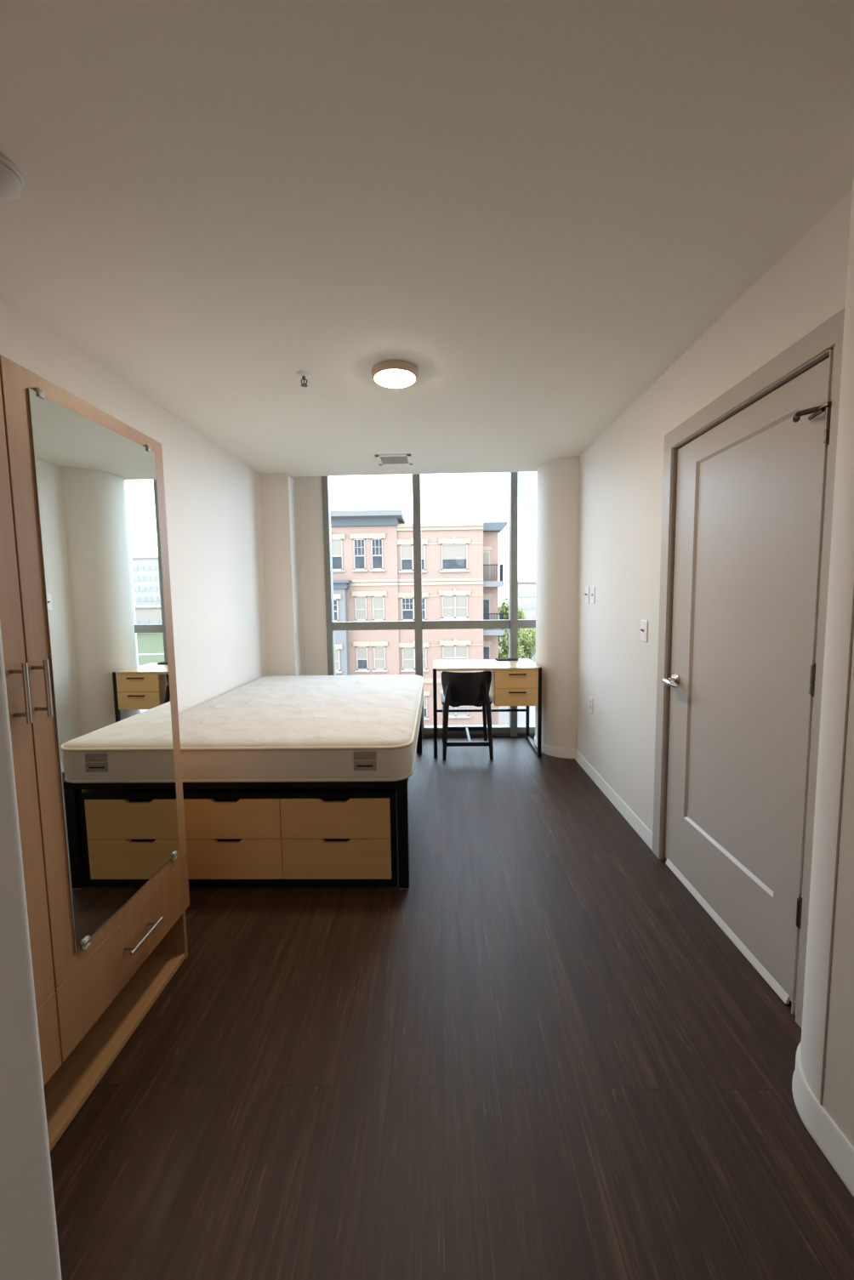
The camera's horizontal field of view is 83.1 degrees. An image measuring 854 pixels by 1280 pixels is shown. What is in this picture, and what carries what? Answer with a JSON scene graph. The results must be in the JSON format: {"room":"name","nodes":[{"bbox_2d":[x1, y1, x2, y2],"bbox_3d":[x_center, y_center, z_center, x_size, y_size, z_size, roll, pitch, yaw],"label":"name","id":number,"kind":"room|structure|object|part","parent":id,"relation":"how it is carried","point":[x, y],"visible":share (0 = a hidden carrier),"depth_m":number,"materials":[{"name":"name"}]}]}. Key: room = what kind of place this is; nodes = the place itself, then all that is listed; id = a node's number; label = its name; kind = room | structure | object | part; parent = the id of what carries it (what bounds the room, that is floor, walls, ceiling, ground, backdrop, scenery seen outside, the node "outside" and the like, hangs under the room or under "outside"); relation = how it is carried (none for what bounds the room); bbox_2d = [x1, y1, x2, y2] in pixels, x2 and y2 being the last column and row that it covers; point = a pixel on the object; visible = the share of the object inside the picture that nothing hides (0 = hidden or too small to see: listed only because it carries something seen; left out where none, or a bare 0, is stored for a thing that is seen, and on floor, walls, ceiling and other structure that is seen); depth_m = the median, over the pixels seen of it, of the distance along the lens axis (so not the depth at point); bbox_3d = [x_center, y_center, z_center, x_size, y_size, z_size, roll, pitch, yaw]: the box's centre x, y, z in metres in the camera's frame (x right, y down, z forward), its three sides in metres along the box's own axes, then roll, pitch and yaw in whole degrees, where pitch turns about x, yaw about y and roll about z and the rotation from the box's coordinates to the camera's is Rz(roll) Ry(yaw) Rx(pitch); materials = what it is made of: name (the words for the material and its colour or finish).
{"room":"bedroom","nodes":[
{"label":"bedroom","id":0,"kind":"room"},
{"bbox_2d":[0,623,61,1279],"bbox_3d":[-1.036,0.160,-0.098,1.289,2.438,1.130,-1,5,1],"label":"wall","id":1,"kind":"structure","parent":0,"point":[29,1245],"depth_m":0.44,"materials":[{"name":"paint"}]},
{"bbox_2d":[0,294,268,714],"bbox_3d":[-1.548,-0.068,2.514,0.150,2.438,4.550,-1,5,1],"label":"wall","id":2,"kind":"structure","parent":0,"point":[213,498],"depth_m":3.06,"materials":[{"name":"paint"}]},
{"bbox_2d":[260,472,306,676],"bbox_3d":[-1.307,-0.337,4.523,0.245,2.608,0.490,-1,5,1],"label":"wall","id":3,"kind":"structure","parent":0,"point":[280,492],"depth_m":4.28,"materials":[{"name":"paint"}]},
{"bbox_2d":[298,476,328,675],"bbox_3d":[-1.073,-0.355,4.687,0.216,2.608,0.150,-1,5,1],"label":"wall","id":4,"kind":"structure","parent":0,"point":[310,493],"depth_m":4.59,"materials":[{"name":"paint"}]},
{"bbox_2d":[321,472,535,737],"bbox_3d":[0.148,-0.364,4.600,2.229,2.608,0.127,-1,5,1],"label":"window","id":5,"kind":"structure","parent":4,"relation":"in","point":[513,623],"depth_m":4.57,"materials":[{"name":"metal"}]},
{"bbox_3d":[0.388,0.889,4.716,0.836,0.085,0.090,-1,5,1],"label":"sill rail","id":6,"kind":"part","parent":5,"relation":"part of","materials":[{"name":"metal"}]},
{"bbox_3d":[1.046,0.881,4.701,0.348,0.085,0.090,-1,5,1],"label":"sill rail","id":7,"kind":"part","parent":5,"relation":"part of","materials":[{"name":"metal"}]},
{"bbox_2d":[423,733,534,737],"bbox_3d":[0.135,0.926,4.671,2.169,0.026,0.018,-1,5,1],"label":"trim","id":8,"kind":"structure","parent":4,"relation":"attached to","point":[493,734],"depth_m":4.65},
{"bbox_2d":[0,0,853,477],"bbox_3d":[-0.021,-1.212,-0.285,6.200,0.300,9.850,-1,5,1],"label":"ceiling","id":9,"kind":"structure","parent":0,"point":[537,208],"depth_m":1.30,"materials":[{"name":"paint"}]},
{"bbox_2d":[0,152,24,200],"bbox_3d":[-1.091,-1.156,1.197,0.142,0.048,0.142,-1,5,1],"label":"smoke detector","id":10,"kind":"object","parent":9,"relation":"attached to","point":[12,183],"visible":1,"depth_m":1.20,"materials":[{"name":"white plastic"}]},
{"bbox_2d":[295,370,311,386],"bbox_3d":[-0.598,-1.263,2.340,0.072,0.053,0.072,-1,5,1],"label":"sprinkler","id":11,"kind":"object","parent":9,"relation":"attached to","point":[304,375],"visible":1,"depth_m":2.33,"materials":[{"name":"silver metal"}]},
{"bbox_3d":[-0.598,-1.260,2.340,0.034,0.042,0.016,-1,5,1],"label":"sprinkler frame","id":12,"kind":"part","parent":11,"relation":"part of","materials":[{"name":"silver metal"}]},
{"bbox_2d":[374,454,413,465],"bbox_3d":[-0.257,-1.421,3.797,0.280,0.008,0.275,-1,5,1],"label":"ceiling vent","id":13,"kind":"object","parent":9,"relation":"in","point":[382,459],"visible":1,"depth_m":3.78,"materials":[{"name":"metal"}]},
{"bbox_2d":[370,359,418,387],"bbox_3d":[-0.154,-1.271,2.319,0.226,0.045,0.226,-1,5,1],"label":"ceiling light","id":14,"kind":"object","parent":9,"relation":"attached to","point":[391,373],"visible":1,"depth_m":2.27,"materials":[{"name":"white plastic"}]},
{"bbox_2d":[375,369,415,387],"bbox_3d":[-0.154,-1.258,2.320,0.194,0.019,0.194,-1,5,1],"label":"diffuser","id":15,"kind":"object","parent":14,"relation":"attached to","point":[386,378],"depth_m":2.29,"materials":[{"name":"white plastic"}]},
{"bbox_2d":[50,736,853,1279],"bbox_3d":[0.016,1.465,-0.044,6.200,0.200,9.850,-1,5,1],"label":"floor","id":16,"kind":"structure","parent":0,"point":[540,1055],"depth_m":1.33,"materials":[{"name":"brown wood"}]},
{"bbox_2d":[0,354,189,1152],"bbox_3d":[-1.186,0.322,1.148,0.604,1.897,1.236,-1,5,1],"label":"wardrobe","id":17,"kind":"object","parent":16,"relation":"on","point":[86,617],"visible":1,"depth_m":1.31,"materials":[{"name":"brown wood"}]},
{"bbox_3d":[-0.907,0.119,1.075,0.038,0.136,0.010,-1,5,1],"label":"handle","id":18,"kind":"part","parent":17,"relation":"part of","materials":[{"name":"silver metal"}]},
{"bbox_3d":[-0.940,0.145,0.813,0.019,1.492,0.611,-1,5,1],"label":"door","id":19,"kind":"part","parent":17,"relation":"part of","materials":[{"name":"brown wood"}]},
{"bbox_3d":[-0.906,0.114,1.133,0.038,0.136,0.010,-1,5,1],"label":"handle","id":20,"kind":"part","parent":17,"relation":"part of","materials":[{"name":"silver metal"}]},
{"bbox_3d":[-0.928,0.988,0.888,0.019,0.197,0.611,-1,5,1],"label":"drawer","id":21,"kind":"part","parent":17,"relation":"part of","materials":[{"name":"brown wood"}]},
{"bbox_2d":[27,386,179,950],"bbox_3d":[-0.912,0.088,1.435,0.013,1.426,0.501,-1,5,1],"label":"mirror","id":22,"kind":"object","parent":17,"relation":"attached to","point":[93,480],"depth_m":1.36,"materials":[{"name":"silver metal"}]},
{"bbox_2d":[43,953,185,1152],"bbox_3d":[-1.197,1.253,1.232,0.539,0.020,1.200,-1,5,1],"label":"shelf","id":23,"kind":"object","parent":17,"relation":"attached to","point":[66,1091],"depth_m":1.46,"materials":[{"name":"brown wood"}]},
{"bbox_3d":[-0.915,0.932,1.506,0.019,0.197,0.621,-1,5,1],"label":"drawer","id":24,"kind":"part","parent":17,"relation":"part of","materials":[{"name":"brown wood"}]},
{"bbox_3d":[-0.887,0.922,1.504,0.038,0.010,0.160,-1,5,1],"label":"handle","id":25,"kind":"part","parent":17,"relation":"part of","materials":[{"name":"silver metal"}]},
{"bbox_2d":[182,788,398,886],"bbox_3d":[-0.673,0.911,2.493,1.078,0.455,0.500,-1,5,1],"label":"chest","id":26,"kind":"object","parent":16,"relation":"on","point":[253,837],"visible":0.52,"depth_m":2.25,"materials":[{"name":"brown wood"}]},
{"bbox_3d":[-0.936,0.833,2.251,0.508,0.192,0.018,-1,5,1],"label":"drawer","id":27,"kind":"part","parent":26,"relation":"part of","materials":[{"name":"brown wood"}]},
{"bbox_3d":[-0.933,1.029,2.269,0.508,0.194,0.018,-1,5,1],"label":"drawer","id":28,"kind":"part","parent":26,"relation":"part of","materials":[{"name":"brown wood"}]},
{"bbox_3d":[-0.425,0.827,2.239,0.508,0.192,0.018,-1,5,1],"label":"drawer","id":29,"kind":"part","parent":26,"relation":"part of","materials":[{"name":"brown wood"}]},
{"bbox_3d":[-0.422,1.023,2.257,0.508,0.194,0.018,-1,5,1],"label":"drawer","id":30,"kind":"part","parent":26,"relation":"part of","materials":[{"name":"brown wood"}]},
{"bbox_2d":[182,712,421,889],"bbox_3d":[-0.748,0.819,3.215,1.364,0.524,1.978,-1,5,1],"label":"frame","id":31,"kind":"object","parent":16,"relation":"on","point":[401,786],"visible":0.23,"depth_m":2.21,"materials":[{"name":"black metal"}]},
{"bbox_3d":[-0.773,0.664,2.223,1.364,0.037,0.030,-1,5,1],"label":"rail","id":32,"kind":"part","parent":31,"relation":"part of","materials":[{"name":"black metal"}]},
{"bbox_2d":[178,674,424,782],"bbox_3d":[-0.740,0.468,3.138,1.399,0.184,1.955,-1,5,1],"label":"mattress","id":33,"kind":"object","parent":31,"relation":"on","point":[296,728],"visible":0.8,"depth_m":2.36,"materials":[{"name":"fabric"}]},
{"bbox_3d":[-0.111,0.913,2.240,0.048,0.481,0.048,-1,5,1],"label":"leg","id":34,"kind":"part","parent":31,"relation":"part of","materials":[{"name":"black metal"}]},
{"bbox_3d":[-0.069,0.740,4.162,0.048,0.481,0.048,-1,5,1],"label":"leg","id":35,"kind":"part","parent":31,"relation":"part of","materials":[{"name":"black metal"}]},
{"bbox_2d":[441,671,493,760],"bbox_3d":[0.342,0.610,4.230,0.430,0.731,0.530,-1,5,1],"label":"chair","id":36,"kind":"object","parent":16,"relation":"on","point":[473,688],"visible":1,"depth_m":4.01,"materials":[{"name":"black leather"}]},
{"bbox_3d":[0.163,0.732,4.471,0.042,0.449,0.085,-3,5,-19],"label":"leg","id":37,"kind":"part","parent":36,"relation":"part of","materials":[{"name":"black wood"}]},
{"bbox_3d":[0.162,0.676,4.011,0.071,0.643,0.074,-1,5,1],"label":"leg","id":38,"kind":"part","parent":36,"relation":"part of","materials":[{"name":"black wood"}]},
{"bbox_3d":[0.335,0.413,4.057,0.428,0.308,0.190,-1,5,1],"label":"backrest","id":39,"kind":"part","parent":36,"relation":"part of","materials":[{"name":"black leather"}]},
{"bbox_3d":[0.341,0.515,4.252,0.430,0.034,0.460,-1,5,1],"label":"seat","id":40,"kind":"part","parent":36,"relation":"part of","materials":[{"name":"black leather"}]},
{"bbox_3d":[0.534,0.728,4.463,0.042,0.449,0.085,1,6,22],"label":"leg","id":41,"kind":"part","parent":36,"relation":"part of","materials":[{"name":"black wood"}]},
{"bbox_3d":[0.516,0.672,4.005,0.089,0.642,0.045,4,7,44],"label":"leg","id":42,"kind":"part","parent":36,"relation":"part of","materials":[{"name":"black wood"}]},
{"bbox_2d":[432,659,541,757],"bbox_3d":[0.509,0.587,4.282,0.900,0.760,0.585,-1,5,1],"label":"desk","id":43,"kind":"object","parent":16,"relation":"on","point":[514,683],"visible":1,"depth_m":4.00,"materials":[{"name":"brown wood"}]},
{"bbox_3d":[0.068,0.616,4.035,0.028,0.759,0.028,-1,5,1],"label":"leg","id":44,"kind":"part","parent":43,"relation":"part of","materials":[{"name":"black metal"}]},
{"bbox_2d":[494,658,518,660],"bbox_3d":[0.747,0.179,4.471,0.221,0.012,0.105,-1,5,1],"label":"flat tray","id":45,"kind":"object","parent":43,"relation":"on","point":[497,659],"visible":1,"depth_m":4.42,"materials":[{"name":"black plastic"}]},
{"bbox_3d":[0.742,0.326,3.993,0.358,0.148,0.017,-1,5,1],"label":"drawer","id":46,"kind":"part","parent":43,"relation":"part of","materials":[{"name":"brown wood"}]},
{"bbox_3d":[0.744,0.476,4.006,0.358,0.148,0.017,-1,5,1],"label":"drawer","id":47,"kind":"part","parent":43,"relation":"part of","materials":[{"name":"brown wood"}]},
{"bbox_3d":[0.747,0.283,3.968,0.144,0.010,0.025,-1,5,1],"label":"handle","id":48,"kind":"part","parent":43,"relation":"part of","materials":[{"name":"black metal"}]},
{"bbox_3d":[0.749,0.432,3.982,0.144,0.010,0.025,-1,5,1],"label":"handle","id":49,"kind":"part","parent":43,"relation":"part of","materials":[{"name":"black metal"}]},
{"bbox_3d":[0.952,0.567,4.550,0.028,0.740,0.028,-1,5,1],"label":"leg","id":50,"kind":"part","parent":43,"relation":"part of","materials":[{"name":"black metal"}]},
{"bbox_3d":[0.940,0.606,4.015,0.028,0.759,0.028,-1,5,1],"label":"leg","id":51,"kind":"part","parent":43,"relation":"part of","materials":[{"name":"black metal"}]},
{"bbox_2d":[534,455,580,749],"bbox_3d":[1.244,-0.256,4.178,0.584,2.438,0.584,-1,5,1],"label":"wall column","id":52,"kind":"structure","parent":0,"point":[557,480],"depth_m":3.95,"materials":[{"name":"paint"}]},
{"bbox_2d":[534,736,574,758],"bbox_3d":[1.062,0.929,4.177,0.157,0.082,0.523,-4,6,-28],"label":"baseboard","id":53,"kind":"structure","parent":52,"relation":"attached to","point":[546,749],"depth_m":4.04,"materials":[{"name":"plastic"}]},
{"bbox_2d":[575,187,852,1015],"bbox_3d":[1.283,-0.150,2.991,0.170,2.438,3.459,-1,5,1],"label":"wall","id":54,"kind":"structure","parent":0,"point":[622,471],"depth_m":2.64,"materials":[{"name":"paint"}]},
{"bbox_2d":[584,586,589,603],"bbox_3d":[1.200,-0.340,3.631,0.022,0.125,0.085,-1,5,1],"label":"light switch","id":55,"kind":"object","parent":54,"relation":"attached to","point":[587,588],"visible":1,"depth_m":3.62,"materials":[{"name":"white plastic"}]},
{"bbox_2d":[588,695,592,713],"bbox_3d":[1.215,0.478,3.571,0.008,0.118,0.080,-1,5,1],"label":"wall outlet","id":56,"kind":"object","parent":54,"relation":"attached to","point":[590,700],"visible":1,"depth_m":3.56,"materials":[{"name":"white plastic"}]},
{"bbox_2d":[590,585,594,603],"bbox_3d":[1.202,-0.328,3.499,0.012,0.125,0.080,-1,5,1],"label":"cable plate","id":57,"kind":"object","parent":54,"relation":"attached to","point":[592,596],"visible":1,"depth_m":3.50,"materials":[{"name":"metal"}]},
{"bbox_2d":[574,749,652,850],"bbox_3d":[1.214,1.009,3.268,0.015,0.082,1.455,-1,5,1],"label":"baseboard","id":58,"kind":"structure","parent":54,"relation":"attached to","point":[640,828],"depth_m":3.04,"materials":[{"name":"plastic"}]},
{"bbox_2d":[640,620,648,642],"bbox_3d":[1.180,-0.049,2.635,0.022,0.118,0.078,-1,5,1],"label":"light switch","id":59,"kind":"object","parent":54,"relation":"attached to","point":[644,622],"visible":1,"depth_m":2.63,"materials":[{"name":"white plastic"}]},
{"bbox_2d":[652,307,845,1027],"bbox_3d":[1.203,0.107,1.900,0.185,2.124,1.102,-1,5,1],"label":"door","id":60,"kind":"structure","parent":54,"relation":"in","point":[743,480],"depth_m":1.77,"materials":[{"name":"paint"}]},
{"bbox_3d":[1.143,0.200,2.254,0.046,0.028,0.133,-1,5,1],"label":"lever handle","id":61,"kind":"part","parent":60,"relation":"part of","materials":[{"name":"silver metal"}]},
{"bbox_2d":[800,166,853,1148],"bbox_3d":[1.198,0.094,0.289,0.521,2.438,2.011,-1,5,1],"label":"wall","id":62,"kind":"structure","parent":0,"point":[838,1095],"depth_m":1.13,"materials":[{"name":"paint"}]},
{"bbox_2d":[791,1042,853,1196],"bbox_3d":[0.961,1.263,0.414,0.196,0.094,2.035,0,5,7],"label":"baseboard","id":63,"kind":"structure","parent":62,"relation":"attached to","point":[837,1149],"depth_m":1.17,"materials":[{"name":"plastic"}]},
{"bbox_2d":[819,585,853,1106],"bbox_3d":[0.957,-0.011,1.083,0.005,2.345,0.006,-1,5,1],"label":"trim","id":64,"kind":"structure","parent":62,"relation":"attached to","point":[852,612],"depth_m":1.13,"materials":[{"name":"white paint"}]},
{"label":"outside","id":65,"kind":"structure","parent":0,"visible":0},
{"bbox_2d":[498,606,535,663],"bbox_3d":[40.233,-11.903,231.034,570.000,0.350,376.000,-1,5,1],"label":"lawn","id":66,"kind":"structure","parent":65,"point":[533,657],"depth_m":81.61,"materials":[{"name":"green plant"}]},
{"bbox_2d":[506,627,535,659],"bbox_3d":[11.339,1.090,57.673,4.860,5.724,5.833,1,6,23],"label":"tree","id":67,"kind":"object","parent":66,"relation":"on","point":[528,638],"visible":0.54,"depth_m":56.67,"materials":[{"name":"green plant"}]},
{"bbox_2d":[506,580,535,630],"bbox_3d":[28.184,-9.439,130.892,10.300,13.100,16.400,-1,5,1],"label":"building","id":68,"kind":"structure","parent":66,"relation":"on","point":[526,588],"depth_m":123.00,"materials":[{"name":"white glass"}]},
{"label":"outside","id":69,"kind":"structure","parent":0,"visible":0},
{"bbox_2d":[498,705,534,724],"bbox_3d":[5.681,7.062,25.618,170.000,0.300,38.000,-1,5,1],"label":"street","id":70,"kind":"structure","parent":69,"point":[503,716],"depth_m":36.95,"materials":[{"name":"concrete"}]},
{"bbox_2d":[330,509,507,725],"bbox_3d":[-6.942,-1.136,36.583,24.450,14.420,15.250,-1,5,1],"label":"apartment building","id":71,"kind":"structure","parent":70,"relation":"on","point":[372,550],"depth_m":29.81,"materials":[{"name":"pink brick"}]},
{"bbox_3d":[-5.831,-1.807,29.181,0.890,1.310,0.020,-1,5,1],"label":"pane","id":72,"kind":"part","parent":71,"relation":"part of","materials":[{"name":"blue glass"}]},
{"bbox_2d":[331,540,341,555],"bbox_3d":[-5.908,-5.650,29.572,1.350,0.964,0.008,-1,5,1],"label":"blind","id":73,"kind":"object","parent":71,"relation":"hanging from","point":[336,544],"depth_m":29.56,"materials":[{"name":"beige fabric"}]},
{"bbox_2d":[335,650,338,670],"bbox_3d":[-5.789,1.227,29.436,0.830,1.240,0.008,-1,5,1],"label":"blind","id":74,"kind":"object","parent":71,"relation":"hanging from","point":[336,651],"depth_m":29.42,"materials":[{"name":"beige fabric"}]},
{"bbox_3d":[-5.902,-5.245,29.626,1.410,1.840,0.020,-1,5,1],"label":"pane","id":75,"kind":"part","parent":71,"relation":"part of","materials":[{"name":"blue glass"}]},
{"bbox_3d":[-5.888,-4.247,29.696,1.690,0.120,0.220,-1,5,1],"label":"window sill","id":76,"kind":"part","parent":71,"relation":"part of","materials":[{"name":"white stone"}]},
{"bbox_3d":[-6.751,-3.366,29.347,4.220,0.490,1.250,-1,5,1],"label":"bay cornice","id":77,"kind":"part","parent":71,"relation":"part of","materials":[{"name":"grey"}]},
{"bbox_3d":[-4.138,-5.266,29.585,0.680,1.840,0.020,-1,5,1],"label":"pane","id":78,"kind":"part","parent":71,"relation":"part of","materials":[{"name":"blue glass"}]},
{"bbox_3d":[-4.124,-4.269,29.655,0.960,0.120,0.220,-1,5,1],"label":"window sill","id":79,"kind":"part","parent":71,"relation":"part of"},
{"bbox_3d":[-4.081,-1.161,29.934,0.960,0.120,0.220,-1,5,1],"label":"window sill","id":80,"kind":"part","parent":71,"relation":"part of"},
{"bbox_2d":[356,597,365,619],"bbox_3d":[-4.092,-1.973,29.863,0.620,1.390,0.008,-1,5,1],"label":"blind","id":81,"kind":"object","parent":71,"relation":"hanging from","point":[361,601],"depth_m":29.85,"materials":[{"name":"beige fabric"}]},
{"bbox_2d":[357,647,366,658],"bbox_3d":[-4.053,0.808,30.113,0.620,0.755,0.008,-1,5,1],"label":"blind","id":82,"kind":"object","parent":71,"relation":"hanging from","point":[361,651],"depth_m":30.11,"materials":[{"name":"beige fabric"}]},
{"bbox_3d":[-4.037,1.936,30.212,0.960,0.120,0.220,-1,5,1],"label":"window sill","id":83,"kind":"part","parent":71,"relation":"part of","materials":[{"name":"white stone"}]},
{"bbox_3d":[-4.048,1.127,30.160,0.680,1.460,0.020,-1,5,1],"label":"pane","id":84,"kind":"part","parent":71,"relation":"part of","materials":[{"name":"glass"}]},
{"bbox_3d":[-10.301,-8.090,36.156,17.920,0.400,15.000,-1,5,1],"label":"cornice","id":85,"kind":"part","parent":71,"relation":"part of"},
{"bbox_3d":[-3.048,-5.279,29.560,0.680,1.840,0.020,-1,5,1],"label":"pane","id":86,"kind":"part","parent":71,"relation":"part of","materials":[{"name":"glass"}]},
{"bbox_3d":[-3.034,-4.282,29.629,0.960,0.120,0.220,-1,5,1],"label":"window sill","id":87,"kind":"part","parent":71,"relation":"part of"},
{"bbox_2d":[373,597,383,619],"bbox_3d":[-3.002,-1.986,29.838,0.620,1.390,0.008,-1,5,1],"label":"blind","id":88,"kind":"object","parent":71,"relation":"hanging from","point":[378,601],"depth_m":29.83,"materials":[{"name":"beige fabric"}]},
{"bbox_3d":[-2.948,1.923,30.187,0.960,0.120,0.220,-1,5,1],"label":"window sill","id":89,"kind":"part","parent":71,"relation":"part of","materials":[{"name":"white stone"}]},
{"bbox_2d":[375,647,384,668],"bbox_3d":[-2.959,1.111,30.116,0.620,1.390,0.008,-1,5,1],"label":"blind","id":90,"kind":"object","parent":71,"relation":"hanging from","point":[379,651],"depth_m":30.10,"materials":[{"name":"beige fabric"}]},
{"bbox_2d":[401,545,423,558],"bbox_3d":[-0.877,-5.421,29.631,1.420,0.810,0.008,-1,5,1],"label":"blind","id":91,"kind":"object","parent":71,"relation":"hanging from","point":[406,550],"depth_m":29.63,"materials":[{"name":"beige fabric"}]},
{"bbox_3d":[-0.861,-4.221,29.737,1.760,0.120,0.220,-1,5,1],"label":"window sill","id":92,"kind":"part","parent":71,"relation":"part of","materials":[{"name":"white stone"}]},
{"bbox_3d":[-0.872,-5.080,29.680,1.480,1.560,0.020,-1,5,1],"label":"pane","id":93,"kind":"part","parent":71,"relation":"part of","materials":[{"name":"blue glass"}]},
{"bbox_3d":[-0.828,-1.942,29.962,1.480,1.380,0.020,-1,5,1],"label":"pane","id":94,"kind":"part","parent":71,"relation":"part of","materials":[{"name":"glass"}]},
{"bbox_2d":[403,648,425,668],"bbox_3d":[-0.785,1.151,30.222,1.420,1.310,0.008,-1,5,1],"label":"blind","id":95,"kind":"object","parent":71,"relation":"hanging from","point":[408,653],"depth_m":30.21,"materials":[{"name":"beige fabric"}]},
{"bbox_3d":[-0.774,1.923,30.289,1.760,0.120,0.220,-1,5,1],"label":"window sill","id":96,"kind":"part","parent":71,"relation":"part of","materials":[{"name":"white stone"}]},
{"bbox_3d":[-0.742,4.232,30.517,1.480,1.380,0.020,-1,5,1],"label":"pane","id":97,"kind":"part","parent":71,"relation":"part of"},
{"bbox_2d":[423,696,426,707],"bbox_3d":[-0.746,3.930,30.472,1.420,0.711,0.008,-1,5,1],"label":"blind","id":98,"kind":"object","parent":71,"relation":"hanging from","point":[424,697],"depth_m":30.45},
{"bbox_3d":[1.687,-5.110,29.621,1.560,1.560,0.020,-1,5,1],"label":"pane","id":99,"kind":"part","parent":71,"relation":"part of","materials":[{"name":"blue glass"}]},
{"bbox_2d":[442,544,466,559],"bbox_3d":[1.682,-5.408,29.576,1.500,0.898,0.008,-1,5,1],"label":"blind","id":100,"kind":"object","parent":71,"relation":"hanging from","point":[449,551],"depth_m":29.57,"materials":[{"name":"beige fabric"}]},
{"bbox_3d":[1.740,-1.304,29.943,1.840,0.120,0.220,-1,5,1],"label":"window sill","id":101,"kind":"part","parent":71,"relation":"part of","materials":[{"name":"beige stone"}]},
{"bbox_3d":[1.699,-4.252,29.678,1.840,0.120,0.220,-1,5,1],"label":"window sill","id":102,"kind":"part","parent":71,"relation":"part of","materials":[{"name":"white stone"}]},
{"bbox_2d":[443,646,466,659],"bbox_3d":[1.772,1.021,30.154,1.500,1.310,0.008,-1,5,1],"label":"blind","id":103,"kind":"object","parent":71,"relation":"hanging from","point":[449,652],"depth_m":30.12,"materials":[{"name":"beige fabric"}]},
{"bbox_2d":[443,596,466,617],"bbox_3d":[1.729,-2.076,29.875,1.500,1.310,0.008,-1,5,1],"label":"blind","id":104,"kind":"object","parent":71,"relation":"hanging from","point":[453,606],"depth_m":29.87,"materials":[{"name":"beige fabric"}]},
{"bbox_3d":[1.826,4.871,30.498,1.840,0.120,0.220,-1,5,1],"label":"window sill","id":105,"kind":"part","parent":71,"relation":"part of","materials":[{"name":"white stone"}]},
{"bbox_2d":[448,706,466,715],"bbox_3d":[1.815,4.099,30.430,1.500,1.310,0.008,-1,5,1],"label":"blind","id":106,"kind":"object","parent":71,"relation":"hanging from","point":[450,708],"depth_m":30.45,"materials":[{"name":"beige fabric"}]},
{"bbox_3d":[3.908,1.319,31.701,0.370,1.740,0.025,-1,5,1],"label":"pane","id":107,"kind":"part","parent":71,"relation":"part of","materials":[{"name":"blue glass"}]},
{"bbox_3d":[3.865,-1.748,31.425,0.370,1.740,0.025,-1,5,1],"label":"pane","id":108,"kind":"part","parent":71,"relation":"part of","materials":[{"name":"glass"}]},
{"bbox_3d":[3.822,-4.776,31.153,0.370,1.740,0.025,-1,5,1],"label":"pane","id":109,"kind":"part","parent":71,"relation":"part of","materials":[{"name":"beige glass"}]},
{"bbox_3d":[3.871,-1.752,31.472,0.520,2.020,0.080,-1,5,1],"label":"balcony door","id":110,"kind":"part","parent":71,"relation":"part of","materials":[{"name":"glass"}]},
{"bbox_3d":[3.828,-4.780,31.200,0.520,2.020,0.080,-1,5,1],"label":"balcony door","id":111,"kind":"part","parent":71,"relation":"part of","materials":[{"name":"beige glass"}]},
{"bbox_3d":[3.914,1.315,31.748,0.520,2.020,0.080,-1,5,1],"label":"balcony door","id":112,"kind":"part","parent":71,"relation":"part of","materials":[{"name":"blue glass"}]},
{"bbox_3d":[4.179,-1.229,31.081,1.263,1.040,1.700,-1,5,1],"label":"balcony rail","id":113,"kind":"part","parent":71,"relation":"part of","materials":[{"name":"black metal"}]},
{"bbox_3d":[4.137,-4.257,30.809,1.263,1.040,1.700,-1,5,1],"label":"balcony rail","id":114,"kind":"part","parent":71,"relation":"part of","materials":[{"name":"black metal"}]},
{"bbox_3d":[4.397,-7.484,33.826,1.500,0.520,7.100,-1,5,1],"label":"corner cornice","id":115,"kind":"part","parent":71,"relation":"part of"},
{"bbox_2d":[498,597,525,659],"bbox_3d":[7.465,0.620,44.172,2.988,9.176,2.968,-4,6,-33],"label":"tree","id":116,"kind":"object","parent":70,"relation":"on","point":[504,654],"visible":0.27,"depth_m":43.53,"materials":[{"name":"green plant"}]}
]}

